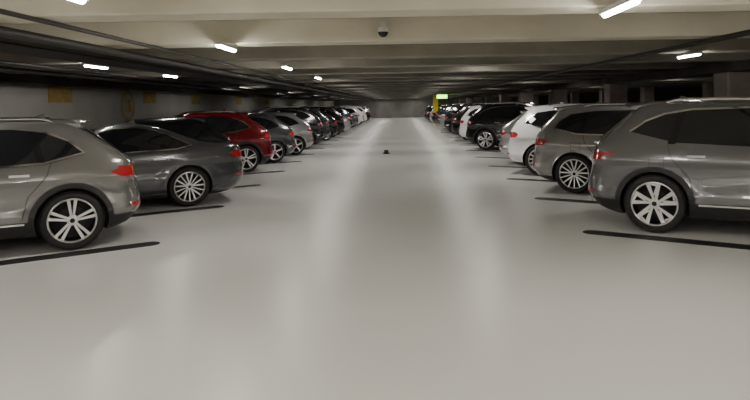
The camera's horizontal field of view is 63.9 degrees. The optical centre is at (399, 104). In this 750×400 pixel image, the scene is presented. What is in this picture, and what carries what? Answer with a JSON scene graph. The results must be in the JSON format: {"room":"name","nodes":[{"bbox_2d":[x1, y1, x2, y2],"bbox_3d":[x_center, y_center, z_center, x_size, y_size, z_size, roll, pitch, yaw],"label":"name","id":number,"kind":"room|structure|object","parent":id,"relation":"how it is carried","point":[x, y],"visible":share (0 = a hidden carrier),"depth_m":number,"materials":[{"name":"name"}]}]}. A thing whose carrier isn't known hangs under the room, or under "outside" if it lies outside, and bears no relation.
{"room":"parking garage","nodes":[
{"label":"parking garage","id":0,"kind":"room"},
{"bbox_2d":[70,0,85,3],"bbox_3d":[-2.143,-0.714,3.700,0.090,0.068,0.720,-1,0,0],"label":"lamp","id":1,"kind":"object","parent":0,"point":[76,1],"visible":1,"depth_m":3.99,"materials":[{"name":"grey plastic"}]},
{"bbox_2d":[0,83,333,127],"bbox_3d":[-8.745,0.338,34.500,0.300,2.950,87.000,-1,0,0],"label":"wall","id":2,"kind":"structure","parent":0,"point":[100,106],"depth_m":17.72,"materials":[{"name":"grey concrete"}]},
{"bbox_2d":[48,86,72,102],"bbox_3d":[-8.596,-0.280,15.200,0.020,0.440,1.050,-1,0,0],"label":"wall sign","id":3,"kind":"object","parent":2,"relation":"attached to","point":[56,94],"depth_m":15.13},
{"bbox_2d":[121,90,134,119],"bbox_3d":[-8.592,0.020,18.950,0.015,0.960,0.960,-1,0,0],"label":"wall sign","id":4,"kind":"object","parent":2,"relation":"attached to","point":[127,91],"visible":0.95,"depth_m":18.97,"materials":[{"name":"paint"}]},
{"bbox_2d":[143,91,155,102],"bbox_3d":[-8.596,-0.280,20.600,0.020,0.440,1.050,-1,0,0],"label":"wall sign","id":5,"kind":"object","parent":2,"relation":"attached to","point":[148,96],"depth_m":20.56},
{"bbox_2d":[192,94,200,103],"bbox_3d":[-8.596,-0.250,25.300,0.020,0.440,1.050,-1,0,0],"label":"wall sign","id":6,"kind":"object","parent":2,"relation":"attached to","point":[196,99],"depth_m":25.31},
{"bbox_2d":[236,96,241,104],"bbox_3d":[-8.595,-0.240,32.000,0.020,0.440,1.050,-1,0,0],"label":"wall sign","id":7,"kind":"object","parent":2,"relation":"attached to","point":[238,98],"depth_m":31.91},
{"bbox_2d":[0,65,337,100],"bbox_3d":[-8.364,-0.709,34.500,0.500,0.470,87.000,-1,0,0],"label":"pipe","id":8,"kind":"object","parent":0,"point":[26,79],"depth_m":17.10,"materials":[{"name":"black metal"}]},
{"bbox_2d":[162,73,177,77],"bbox_3d":[-5.162,-0.661,13.500,0.090,0.068,0.720,-1,0,0],"label":"lamp","id":9,"kind":"object","parent":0,"point":[163,74],"visible":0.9,"depth_m":13.36,"materials":[{"name":"grey plastic"}]},
{"bbox_2d":[281,64,292,69],"bbox_3d":[-2.143,-0.714,11.400,0.090,0.068,0.720,-1,0,0],"label":"lamp","id":10,"kind":"object","parent":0,"point":[285,66],"visible":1,"depth_m":11.19,"materials":[{"name":"grey plastic"}]},
{"bbox_2d":[0,117,749,399],"bbox_3d":[5.730,1.660,34.500,28.600,0.200,87.000,-1,0,0],"label":"floor","id":11,"kind":"structure","parent":0,"point":[419,270],"depth_m":5.23,"materials":[{"name":"grey concrete"}]},
{"bbox_2d":[0,114,140,249],"bbox_3d":[-5.555,0.941,7.240,4.372,1.621,2.121,-1,0,-28],"label":"suv car","id":12,"kind":"object","parent":11,"relation":"on","point":[61,181],"visible":1,"depth_m":7.14,"materials":[{"name":"grey paint"}]},
{"bbox_2d":[0,241,159,265],"bbox_3d":[-4.988,1.746,6.214,4.725,0.003,0.251,-1,0,-32],"label":"parking line","id":13,"kind":"object","parent":11,"relation":"on","point":[144,244],"visible":1,"depth_m":6.97,"materials":[{"name":"black paint"}]},
{"bbox_2d":[88,120,242,205],"bbox_3d":[-5.193,1.009,10.291,4.768,1.474,2.242,-1,0,-28],"label":"car","id":14,"kind":"object","parent":11,"relation":"on","point":[183,168],"visible":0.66,"depth_m":10.10,"materials":[{"name":"grey paint"}]},
{"bbox_2d":[122,115,230,141],"bbox_3d":[-5.794,0.991,12.900,4.191,1.530,2.093,-1,0,-28],"label":"hatchback car","id":15,"kind":"object","parent":11,"relation":"on","point":[193,127],"visible":0.16,"depth_m":12.82,"materials":[{"name":"black paint"}]},
{"bbox_2d":[131,205,223,216],"bbox_3d":[-5.242,1.750,8.755,5.325,0.003,0.251,-1,0,-32],"label":"parking line","id":16,"kind":"object","parent":11,"relation":"on","point":[217,206],"visible":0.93,"depth_m":9.77,"materials":[{"name":"black paint"}]},
{"bbox_2d":[171,109,272,172],"bbox_3d":[-5.575,0.942,15.390,4.372,1.621,2.121,-1,0,-28],"label":"suv car","id":17,"kind":"object","parent":11,"relation":"on","point":[254,141],"visible":0.38,"depth_m":15.32,"materials":[{"name":"red paint"}]},
{"bbox_2d":[233,184,259,187],"bbox_3d":[-5.242,1.750,11.455,5.325,0.003,0.251,-1,0,-32],"label":"parking line","id":18,"kind":"object","parent":11,"relation":"on","point":[255,184],"visible":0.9,"depth_m":12.65,"materials":[{"name":"black paint"}]},
{"bbox_2d":[242,171,283,174],"bbox_3d":[-5.242,1.750,14.155,5.325,0.003,0.251,-1,0,-32],"label":"parking line","id":19,"kind":"object","parent":11,"relation":"on","point":[270,171],"visible":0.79,"depth_m":15.25,"materials":[{"name":"black paint"}]},
{"bbox_2d":[246,112,295,161],"bbox_3d":[-5.344,0.983,18.100,4.191,1.530,2.093,-1,0,-28],"label":"hatchback car","id":20,"kind":"object","parent":11,"relation":"on","point":[283,143],"visible":0.24,"depth_m":18.08,"materials":[{"name":"grey paint"}]},
{"bbox_2d":[258,161,301,164],"bbox_3d":[-5.242,1.750,16.855,5.325,0.003,0.251,-1,0,-32],"label":"parking line","id":21,"kind":"object","parent":11,"relation":"on","point":[291,161],"visible":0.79,"depth_m":17.92,"materials":[{"name":"black paint"}]},
{"bbox_2d":[250,105,323,148],"bbox_3d":[-5.349,0.891,23.664,4.507,1.715,2.146,-1,0,-28],"label":"suv car","id":22,"kind":"object","parent":11,"relation":"on","point":[303,113],"visible":0.31,"depth_m":23.67,"materials":[{"name":"black paint"}]},
{"bbox_2d":[262,111,313,154],"bbox_3d":[-5.194,0.981,20.850,4.191,1.530,2.093,-1,0,-28],"label":"hatchback car","id":23,"kind":"object","parent":11,"relation":"on","point":[303,136],"visible":0.27,"depth_m":20.84,"materials":[{"name":"grey paint"}]},
{"bbox_2d":[308,108,329,143],"bbox_3d":[-5.405,0.921,26.471,4.462,1.657,2.171,-1,0,-28],"label":"suv car","id":24,"kind":"object","parent":11,"relation":"on","point":[325,125],"visible":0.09,"depth_m":26.61,"materials":[{"name":"grey paint"}]},
{"bbox_2d":[301,105,344,136],"bbox_3d":[-5.271,0.890,31.964,4.507,1.715,2.146,-1,0,-28],"label":"suv car","id":25,"kind":"object","parent":11,"relation":"on","point":[331,111],"visible":0.22,"depth_m":32.02,"materials":[{"name":"black paint"}]},
{"bbox_2d":[319,110,337,139],"bbox_3d":[-5.192,0.981,29.200,4.191,1.530,2.093,-1,0,-28],"label":"hatchback car","id":26,"kind":"object","parent":11,"relation":"on","point":[332,122],"visible":0.12,"depth_m":29.27,"materials":[{"name":"black paint"}]},
{"bbox_2d":[331,106,352,132],"bbox_3d":[-5.264,0.919,37.471,4.462,1.657,2.171,-1,0,-28],"label":"suv car","id":27,"kind":"object","parent":11,"relation":"on","point":[341,110],"visible":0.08,"depth_m":37.57,"materials":[{"name":"blue paint"}]},
{"bbox_2d":[337,116,350,134],"bbox_3d":[-5.249,1.010,34.711,4.768,1.474,2.242,-1,0,-28],"label":"car","id":28,"kind":"object","parent":11,"relation":"on","point":[347,123],"visible":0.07,"depth_m":34.92,"materials":[{"name":"grey paint"}]},
{"bbox_2d":[332,105,362,125],"bbox_3d":[-5.294,0.890,48.464,4.507,1.715,2.146,-1,0,-28],"label":"suv car","id":29,"kind":"object","parent":11,"relation":"on","point":[355,108],"visible":0.16,"depth_m":48.64,"materials":[{"name":"white paint"}]},
{"bbox_2d":[335,106,360,127],"bbox_3d":[-5.306,0.919,45.721,4.462,1.657,2.171,-1,0,-28],"label":"suv car","id":30,"kind":"object","parent":11,"relation":"on","point":[351,110],"visible":0.15,"depth_m":45.76,"materials":[{"name":"white paint"}]},
{"bbox_2d":[350,114,357,125],"bbox_3d":[-5.369,1.012,42.961,4.768,1.474,2.242,-1,0,-28],"label":"car","id":31,"kind":"object","parent":11,"relation":"on","point":[354,116],"visible":0.12,"depth_m":43.14,"materials":[{"name":"grey paint"}]},
{"bbox_2d":[356,106,366,123],"bbox_3d":[-5.245,0.918,53.971,4.462,1.657,2.171,-1,0,-28],"label":"suv car","id":32,"kind":"object","parent":11,"relation":"on","point":[361,109],"visible":0.14,"depth_m":54.08,"materials":[{"name":"white paint"}]},
{"bbox_2d":[359,106,370,114],"bbox_3d":[-5.295,0.919,62.221,4.462,1.657,2.171,-1,0,-28],"label":"suv car","id":33,"kind":"object","parent":11,"relation":"on","point":[363,107],"visible":0.09,"depth_m":62.32,"materials":[{"name":"grey paint"}]},
{"bbox_2d":[431,112,435,122],"bbox_3d":[4.819,0.834,46.461,4.768,1.474,2.242,-1,0,28],"label":"car","id":34,"kind":"object","parent":11,"relation":"on","point":[434,113],"visible":0.09,"depth_m":46.70,"materials":[{"name":"black paint"}]},
{"bbox_2d":[429,106,440,120],"bbox_3d":[4.659,0.809,51.950,4.191,1.530,2.093,-1,0,28],"label":"hatchback car","id":35,"kind":"object","parent":11,"relation":"on","point":[431,112],"visible":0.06,"depth_m":52.07,"materials":[{"name":"grey paint"}]},
{"bbox_2d":[433,95,437,123],"bbox_3d":[2.957,0.383,49.800,0.400,2.450,0.400,-1,0,0],"label":"column","id":36,"kind":"structure","parent":11,"relation":"on","point":[435,99],"depth_m":49.60,"materials":[{"name":"yellow paint"}]},
{"bbox_2d":[427,104,448,118],"bbox_3d":[4.786,0.714,54.714,4.507,1.715,2.146,-1,0,28],"label":"suv car","id":37,"kind":"object","parent":11,"relation":"on","point":[439,105],"visible":0.15,"depth_m":54.82,"materials":[{"name":"black paint"}]},
{"bbox_2d":[435,105,446,123],"bbox_3d":[4.838,0.742,43.721,4.462,1.657,2.171,-1,0,28],"label":"suv car","id":38,"kind":"object","parent":11,"relation":"on","point":[442,106],"visible":0.08,"depth_m":43.87,"materials":[{"name":"grey paint"}]},
{"bbox_2d":[438,114,450,131],"bbox_3d":[4.651,0.837,35.461,4.768,1.474,2.242,-1,0,28],"label":"car","id":39,"kind":"object","parent":11,"relation":"on","point":[441,117],"visible":0.07,"depth_m":35.67,"materials":[{"name":"grey paint"}]},
{"bbox_2d":[444,104,465,133],"bbox_3d":[4.683,0.745,32.721,4.462,1.657,2.171,-1,0,28],"label":"suv car","id":40,"kind":"object","parent":11,"relation":"on","point":[454,110],"visible":0.23,"depth_m":32.80,"materials":[{"name":"black paint"}]},
{"bbox_2d":[439,103,473,114],"bbox_3d":[4.754,0.715,38.214,4.507,1.715,2.146,-1,0,28],"label":"suv car","id":41,"kind":"object","parent":11,"relation":"on","point":[445,110],"visible":0.08,"depth_m":38.30,"materials":[{"name":"blue paint"}]},
{"bbox_2d":[466,98,471,102],"bbox_3d":[7.308,0.407,63.500,0.600,2.250,0.600,-1,0,0],"label":"concrete column","id":42,"kind":"structure","parent":11,"relation":"on","point":[468,100],"depth_m":63.19,"materials":[{"name":"paint"}]},
{"bbox_2d":[452,102,491,139],"bbox_3d":[4.682,0.716,27.214,4.507,1.715,2.146,-1,0,28],"label":"suv car","id":43,"kind":"object","parent":11,"relation":"on","point":[456,120],"visible":0.18,"depth_m":27.33,"materials":[{"name":"black paint"}]},
{"bbox_2d":[459,103,489,143],"bbox_3d":[4.702,0.745,24.471,4.462,1.657,2.171,-1,0,28],"label":"suv car","id":44,"kind":"object","parent":11,"relation":"on","point":[463,122],"visible":0.07,"depth_m":24.61,"materials":[{"name":"white paint"}]},
{"bbox_2d":[474,97,480,102],"bbox_3d":[7.308,0.407,56.300,0.600,2.250,0.600,-1,0,0],"label":"concrete column","id":45,"kind":"structure","parent":11,"relation":"on","point":[476,99],"depth_m":56.00,"materials":[{"name":"paint"}]},
{"bbox_2d":[485,96,492,102],"bbox_3d":[7.308,0.407,49.100,0.600,2.250,0.600,-1,0,0],"label":"concrete column","id":46,"kind":"structure","parent":11,"relation":"on","point":[488,99],"depth_m":48.80,"materials":[{"name":"paint"}]},
{"bbox_2d":[478,157,509,158],"bbox_3d":[4.600,1.579,17.275,5.325,0.003,0.251,-1,0,32],"label":"parking line","id":47,"kind":"object","parent":11,"relation":"on","point":[478,157],"visible":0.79,"depth_m":18.37,"materials":[{"name":"black paint"}]},
{"bbox_2d":[466,102,537,149],"bbox_3d":[4.677,0.716,21.464,4.507,1.715,2.146,-1,0,28],"label":"suv car","id":48,"kind":"object","parent":11,"relation":"on","point":[484,127],"visible":0.44,"depth_m":21.30,"materials":[{"name":"black paint"}]},
{"bbox_2d":[499,95,508,101],"bbox_3d":[7.308,0.407,41.900,0.600,2.250,0.600,-1,0,0],"label":"concrete column","id":49,"kind":"structure","parent":11,"relation":"on","point":[503,98],"depth_m":41.59,"materials":[{"name":"paint"}]},
{"bbox_2d":[489,166,526,167],"bbox_3d":[4.600,1.579,14.525,5.325,0.003,0.251,-1,0,32],"label":"parking line","id":50,"kind":"object","parent":11,"relation":"on","point":[489,166],"visible":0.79,"depth_m":15.68,"materials":[{"name":"black paint"}]},
{"bbox_2d":[499,110,527,155],"bbox_3d":[4.875,0.805,16.250,4.191,1.530,2.093,-1,0,28],"label":"hatchback car","id":51,"kind":"object","parent":11,"relation":"on","point":[505,132],"visible":0.04,"depth_m":16.40,"materials":[{"name":"grey paint"}]},
{"bbox_2d":[520,92,531,102],"bbox_3d":[7.308,0.407,34.700,0.600,2.250,0.600,-1,0,0],"label":"concrete column","id":52,"kind":"structure","parent":11,"relation":"on","point":[524,97],"depth_m":34.40,"materials":[{"name":"paint"}]},
{"bbox_2d":[453,59,749,99],"bbox_3d":[7.287,-0.817,34.500,0.700,0.199,87.000,-1,0,0],"label":"girder","id":53,"kind":"object","parent":52,"relation":"on","point":[741,65],"visible":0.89,"depth_m":16.82,"materials":[{"name":"concrete"}]},
{"bbox_2d":[507,178,556,181],"bbox_3d":[4.600,1.579,11.775,5.325,0.003,0.251,-1,0,32],"label":"parking line","id":54,"kind":"object","parent":11,"relation":"on","point":[507,178],"visible":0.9,"depth_m":12.93,"materials":[{"name":"black paint"}]},
{"bbox_2d":[532,95,538,104],"bbox_3d":[14.305,0.185,63.500,0.600,2.450,0.600,-1,0,0],"label":"concrete column","id":55,"kind":"structure","parent":11,"relation":"on","point":[534,97],"depth_m":63.19,"materials":[{"name":"paint"}]},
{"bbox_2d":[507,102,591,175],"bbox_3d":[4.785,0.743,13.671,4.462,1.657,2.171,-1,0,28],"label":"suv car","id":56,"kind":"object","parent":11,"relation":"on","point":[523,134],"visible":0.22,"depth_m":13.72,"materials":[{"name":"white paint"}]},
{"bbox_2d":[548,94,550,104],"bbox_3d":[14.305,0.185,56.300,0.600,2.450,0.600,-1,0,0],"label":"concrete column","id":57,"kind":"structure","parent":11,"relation":"on","point":[549,95],"depth_m":56.16,"materials":[{"name":"paint"}]},
{"bbox_2d":[551,89,566,104],"bbox_3d":[7.308,0.407,27.500,0.600,2.250,0.600,-1,0,0],"label":"concrete column","id":58,"kind":"structure","parent":11,"relation":"on","point":[557,95],"depth_m":27.20,"materials":[{"name":"paint"}]},
{"bbox_2d":[534,197,598,203],"bbox_3d":[4.600,1.579,9.025,5.325,0.003,0.251,-1,0,32],"label":"parking line","id":59,"kind":"object","parent":11,"relation":"on","point":[538,198],"visible":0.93,"depth_m":10.11,"materials":[{"name":"black paint"}]},
{"bbox_2d":[570,92,578,102],"bbox_3d":[14.305,0.185,49.100,0.600,2.450,0.600,-1,0,0],"label":"concrete column","id":60,"kind":"structure","parent":11,"relation":"on","point":[574,96],"depth_m":48.80,"materials":[{"name":"paint"}]},
{"bbox_2d":[532,102,636,192],"bbox_3d":[4.776,0.743,10.991,4.462,1.657,2.171,-1,0,28],"label":"suv car","id":61,"kind":"object","parent":11,"relation":"on","point":[565,144],"visible":0.41,"depth_m":10.93,"materials":[{"name":"grey paint"}]},
{"bbox_2d":[599,90,603,102],"bbox_3d":[14.305,0.185,41.900,0.600,2.450,0.600,-1,0,0],"label":"concrete column","id":62,"kind":"structure","parent":11,"relation":"on","point":[601,92],"depth_m":41.66,"materials":[{"name":"paint"}]},
{"bbox_2d":[604,83,627,102],"bbox_3d":[7.308,0.407,20.300,0.600,2.250,0.600,-1,0,0],"label":"concrete column","id":63,"kind":"structure","parent":11,"relation":"on","point":[613,93],"depth_m":20.00,"materials":[{"name":"paint"}]},
{"bbox_2d":[640,87,653,101],"bbox_3d":[14.305,0.185,34.700,0.600,2.450,0.600,-1,0,0],"label":"concrete column","id":64,"kind":"structure","parent":11,"relation":"on","point":[646,93],"depth_m":34.40,"materials":[{"name":"paint"}]},
{"bbox_2d":[583,230,749,249],"bbox_3d":[4.346,1.583,6.434,4.725,0.003,0.250,-1,0,32],"label":"parking line","id":65,"kind":"object","parent":11,"relation":"on","point":[594,232],"visible":1,"depth_m":7.13,"materials":[{"name":"black paint"}]},
{"bbox_2d":[588,96,749,232],"bbox_3d":[4.817,0.714,7.634,4.507,1.715,2.146,-1,0,28],"label":"suv car","id":66,"kind":"object","parent":11,"relation":"on","point":[663,162],"visible":1,"depth_m":7.44,"materials":[{"name":"grey paint"}]},
{"bbox_2d":[702,82,713,96],"bbox_3d":[14.305,0.185,27.500,0.600,2.450,0.600,-1,0,0],"label":"concrete column","id":67,"kind":"structure","parent":11,"relation":"on","point":[707,87],"depth_m":27.23,"materials":[{"name":"paint"}]},
{"bbox_2d":[714,71,749,96],"bbox_3d":[7.308,0.407,13.100,0.600,2.250,0.600,-1,0,0],"label":"concrete column","id":68,"kind":"structure","parent":11,"relation":"on","point":[726,84],"depth_m":12.80,"materials":[{"name":"paint"}]},
{"bbox_2d":[334,96,548,117],"bbox_3d":[5.702,0.086,78.150,28.600,2.950,0.300,-1,0,0],"label":"wall","id":69,"kind":"structure","parent":0,"point":[379,108],"depth_m":78.00,"materials":[{"name":"grey concrete"}]},
{"bbox_2d":[437,95,446,97],"bbox_3d":[3.289,-0.657,47.030,0.800,0.280,0.060,-1,0,0],"label":"exit sign","id":70,"kind":"object","parent":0,"point":[438,96],"visible":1,"depth_m":47.00,"materials":[{"name":"green plastic"}]},
{"bbox_2d":[567,88,701,102],"bbox_3d":[20.150,-0.167,34.500,0.300,2.950,87.000,-1,0,0],"label":"wall","id":71,"kind":"structure","parent":0,"point":[659,95],"depth_m":46.04,"materials":[{"name":"concrete"}]},
{"bbox_3d":[5.678,-1.289,0.400,28.600,0.200,18.800,-1,0,0],"label":"ceiling","id":72,"kind":"structure","parent":0,"visible":0},
{"bbox_2d":[0,11,749,48],"bbox_3d":[5.933,-1.044,7.600,28.100,0.300,0.400,-1,0,0],"label":"ceiling beam","id":73,"kind":"structure","parent":72,"relation":"attached to","point":[658,25],"depth_m":7.40,"materials":[{"name":"paint"}]},
{"bbox_2d":[213,41,237,51],"bbox_3d":[-2.143,-0.714,7.400,0.090,0.068,0.720,-1,0,0],"label":"lamp","id":74,"kind":"object","parent":73,"relation":"attached to","point":[219,44],"visible":1,"depth_m":7.26,"materials":[{"name":"grey plastic"}]},
{"bbox_2d":[378,22,387,36],"bbox_3d":[-0.206,-0.913,7.317,0.130,0.186,0.165,-1,0,0],"label":"security camera","id":75,"kind":"object","parent":73,"relation":"attached to","point":[383,30],"visible":1,"depth_m":7.26,"materials":[{"name":"grey plastic"}]},
{"bbox_2d":[0,0,749,23],"bbox_3d":[5.933,-1.044,5.200,28.100,0.300,0.400,-1,0,0],"label":"ceiling beam","id":76,"kind":"structure","parent":72,"relation":"attached to","point":[61,11],"depth_m":5.00,"materials":[{"name":"paint"}]},
{"bbox_2d":[599,0,641,17],"bbox_3d":[1.757,-0.782,4.800,0.090,0.068,0.720,-1,0,0],"label":"lamp","id":77,"kind":"object","parent":76,"relation":"attached to","point":[620,5],"visible":1,"depth_m":4.76,"materials":[{"name":"grey plastic"}]},
{"bbox_3d":[5.678,-1.289,43.900,28.600,0.200,68.200,-1,0,0],"label":"ceiling","id":78,"kind":"structure","parent":0,"visible":0},
{"bbox_2d":[0,38,749,64],"bbox_3d":[5.933,-1.044,10.000,28.100,0.300,0.400,-1,0,0],"label":"ceiling beam","id":79,"kind":"structure","parent":78,"relation":"attached to","point":[736,45],"depth_m":9.80,"materials":[{"name":"concrete"}]},
{"bbox_2d":[82,63,108,68],"bbox_3d":[-5.162,-0.661,10.200,0.090,0.068,0.720,-1,0,0],"label":"lamp","id":80,"kind":"object","parent":79,"relation":"attached to","point":[84,64],"visible":0.88,"depth_m":10.08,"materials":[{"name":"grey plastic"}]},
{"bbox_2d":[676,51,701,58],"bbox_3d":[4.836,-0.836,10.050,0.090,0.068,0.720,-1,0,0],"label":"lamp","id":81,"kind":"object","parent":79,"relation":"attached to","point":[696,53],"visible":1,"depth_m":9.96,"materials":[{"name":"grey plastic"}]},
{"bbox_2d":[1,52,749,73],"bbox_3d":[5.933,-1.044,12.400,28.100,0.300,0.400,-1,0,0],"label":"ceiling beam","id":82,"kind":"structure","parent":78,"relation":"attached to","point":[704,57],"depth_m":12.20,"materials":[{"name":"concrete"}]},
{"bbox_2d":[114,69,669,82],"bbox_3d":[5.933,-1.044,17.200,28.100,0.300,0.400,-1,0,0],"label":"ceiling beam","id":83,"kind":"structure","parent":78,"relation":"attached to","point":[622,71],"depth_m":17.00,"materials":[{"name":"concrete"}]},
{"bbox_2d":[67,62,723,78],"bbox_3d":[5.933,-1.044,14.800,28.100,0.300,0.400,-1,0,0],"label":"ceiling beam","id":84,"kind":"structure","parent":78,"relation":"attached to","point":[677,65],"depth_m":14.60,"materials":[{"name":"concrete"}]},
{"bbox_2d":[0,66,349,100],"bbox_3d":[-6.511,-0.587,34.500,0.090,0.090,86.800,-1,0,0],"label":"pipe","id":85,"kind":"object","parent":84,"relation":"hanging from","point":[2,69],"visible":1,"depth_m":13.59,"materials":[{"name":"grey"}]},
{"bbox_2d":[0,60,350,99],"bbox_3d":[-5.912,-0.637,34.500,0.060,0.060,86.800,-1,0,0],"label":"conduit","id":86,"kind":"object","parent":84,"relation":"attached to","point":[1,61],"visible":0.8,"depth_m":12.41,"materials":[{"name":"grey"}]},
{"bbox_2d":[0,37,367,99],"bbox_3d":[-4.212,-0.652,34.500,0.600,0.090,86.800,-1,0,0],"label":"cable tray","id":87,"kind":"object","parent":84,"relation":"hanging from","point":[7,45],"visible":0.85,"depth_m":8.64,"materials":[{"name":"grey metal"}]},
{"bbox_2d":[0,26,371,99],"bbox_3d":[-3.512,-0.649,34.500,0.100,0.100,86.800,-1,0,0],"label":"pipe","id":88,"kind":"object","parent":84,"relation":"hanging from","point":[6,32],"visible":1,"depth_m":7.34,"materials":[{"name":"grey metal"}]},
{"bbox_2d":[0,8,376,99],"bbox_3d":[-3.013,-0.708,34.500,0.044,0.044,86.800,-1,0,0],"label":"conduit","id":89,"kind":"object","parent":84,"relation":"attached to","point":[2,11],"visible":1,"depth_m":6.34,"materials":[{"name":"grey metal"}]},
{"bbox_2d":[430,29,749,98],"bbox_3d":[3.886,-0.808,34.500,0.070,0.070,86.800,-1,0,0],"label":"pipe","id":90,"kind":"object","parent":84,"relation":"hanging from","point":[743,33],"visible":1,"depth_m":9.30,"materials":[{"name":"grey metal"}]},
{"bbox_2d":[149,74,713,84],"bbox_3d":[5.933,-1.044,19.600,28.100,0.300,0.400,-1,0,0],"label":"ceiling beam","id":91,"kind":"structure","parent":78,"relation":"attached to","point":[585,75],"depth_m":19.40,"materials":[{"name":"concrete"}]},
{"bbox_2d":[177,76,713,86],"bbox_3d":[5.933,-1.044,22.000,28.100,0.300,0.400,-1,0,0],"label":"ceiling beam","id":92,"kind":"structure","parent":78,"relation":"attached to","point":[545,79],"depth_m":21.80,"materials":[{"name":"concrete"}]},
{"bbox_2d":[323,93,569,97],"bbox_3d":[5.933,-1.044,55.600,28.100,0.300,0.400,-1,0,0],"label":"ceiling beam","id":93,"kind":"structure","parent":78,"relation":"attached to","point":[550,93],"depth_m":55.40,"materials":[{"name":"concrete"}]},
{"bbox_2d":[333,94,569,98],"bbox_3d":[5.933,-1.044,62.800,28.100,0.300,0.400,-1,0,0],"label":"ceiling beam","id":94,"kind":"structure","parent":78,"relation":"attached to","point":[567,94],"depth_m":62.61,"materials":[{"name":"concrete"}]},
{"bbox_2d":[308,92,598,97],"bbox_3d":[5.933,-1.044,53.200,28.100,0.300,0.400,-1,0,0],"label":"ceiling beam","id":95,"kind":"structure","parent":78,"relation":"attached to","point":[583,92],"depth_m":53.01,"materials":[{"name":"concrete"}]},
{"bbox_2d":[312,91,598,96],"bbox_3d":[5.933,-1.044,48.400,28.100,0.300,0.400,-1,0,0],"label":"ceiling beam","id":96,"kind":"structure","parent":78,"relation":"attached to","point":[585,91],"depth_m":48.20,"materials":[{"name":"concrete"}]},
{"bbox_2d":[199,78,713,88],"bbox_3d":[5.933,-1.044,24.400,28.100,0.300,0.400,-1,0,0],"label":"ceiling beam","id":97,"kind":"structure","parent":78,"relation":"attached to","point":[694,79],"depth_m":24.20,"materials":[{"name":"concrete"}]},
{"bbox_2d":[319,93,598,98],"bbox_3d":[5.933,-1.044,60.400,28.100,0.300,0.400,-1,0,0],"label":"ceiling beam","id":98,"kind":"structure","parent":78,"relation":"attached to","point":[592,93],"depth_m":60.20,"materials":[{"name":"concrete"}]},
{"bbox_2d":[342,94,583,98],"bbox_3d":[5.933,-1.044,65.200,28.100,0.300,0.400,-1,0,0],"label":"ceiling beam","id":99,"kind":"structure","parent":78,"relation":"attached to","point":[579,94],"depth_m":64.99,"materials":[{"name":"concrete"}]},
{"bbox_2d":[219,80,713,90],"bbox_3d":[5.933,-1.044,26.800,28.100,0.300,0.400,-1,0,0],"label":"ceiling beam","id":100,"kind":"structure","parent":78,"relation":"attached to","point":[699,80],"depth_m":26.60,"materials":[{"name":"concrete"}]},
{"bbox_2d":[294,90,639,96],"bbox_3d":[5.933,-1.044,46.000,28.100,0.300,0.400,-1,0,0],"label":"ceiling beam","id":101,"kind":"structure","parent":78,"relation":"attached to","point":[627,90],"depth_m":45.81,"materials":[{"name":"concrete"}]},
{"bbox_2d":[343,93,591,97],"bbox_3d":[5.933,-1.044,58.000,28.100,0.300,0.400,-1,0,0],"label":"ceiling beam","id":102,"kind":"structure","parent":78,"relation":"attached to","point":[579,93],"depth_m":57.81,"materials":[{"name":"concrete"}]},
{"bbox_2d":[232,82,704,91],"bbox_3d":[5.933,-1.044,29.200,28.100,0.300,0.400,-1,0,0],"label":"ceiling beam","id":103,"kind":"structure","parent":78,"relation":"attached to","point":[683,82],"depth_m":29.00,"materials":[{"name":"concrete"}]},
{"bbox_2d":[245,84,701,92],"bbox_3d":[5.933,-1.044,31.600,28.100,0.300,0.400,-1,0,0],"label":"ceiling beam","id":104,"kind":"structure","parent":78,"relation":"attached to","point":[650,84],"depth_m":31.40,"materials":[{"name":"concrete"}]},
{"bbox_2d":[256,85,701,93],"bbox_3d":[5.933,-1.044,34.000,28.100,0.300,0.400,-1,0,0],"label":"ceiling beam","id":105,"kind":"structure","parent":78,"relation":"attached to","point":[663,85],"depth_m":33.80,"materials":[{"name":"concrete"}]},
{"bbox_2d":[328,91,636,96],"bbox_3d":[5.933,-1.044,50.800,28.100,0.300,0.400,-1,0,0],"label":"ceiling beam","id":106,"kind":"structure","parent":78,"relation":"attached to","point":[627,91],"depth_m":50.60,"materials":[{"name":"concrete"}]},
{"bbox_2d":[302,89,667,95],"bbox_3d":[5.933,-1.044,43.600,28.100,0.300,0.400,-1,0,0],"label":"ceiling beam","id":107,"kind":"structure","parent":78,"relation":"attached to","point":[632,89],"depth_m":43.40,"materials":[{"name":"concrete"}]},
{"bbox_2d":[282,88,688,95],"bbox_3d":[5.933,-1.044,41.200,28.100,0.300,0.400,-1,0,0],"label":"ceiling beam","id":108,"kind":"structure","parent":78,"relation":"attached to","point":[654,88],"depth_m":41.00,"materials":[{"name":"concrete"}]},
{"bbox_2d":[281,86,701,93],"bbox_3d":[5.933,-1.044,36.400,28.100,0.300,0.400,-1,0,0],"label":"ceiling beam","id":109,"kind":"structure","parent":78,"relation":"attached to","point":[665,86],"depth_m":36.20,"materials":[{"name":"concrete"}]},
{"bbox_2d":[292,87,701,94],"bbox_3d":[5.933,-1.044,38.800,28.100,0.300,0.400,-1,0,0],"label":"ceiling beam","id":110,"kind":"structure","parent":78,"relation":"attached to","point":[660,87],"depth_m":38.60,"materials":[{"name":"concrete"}]}
]}

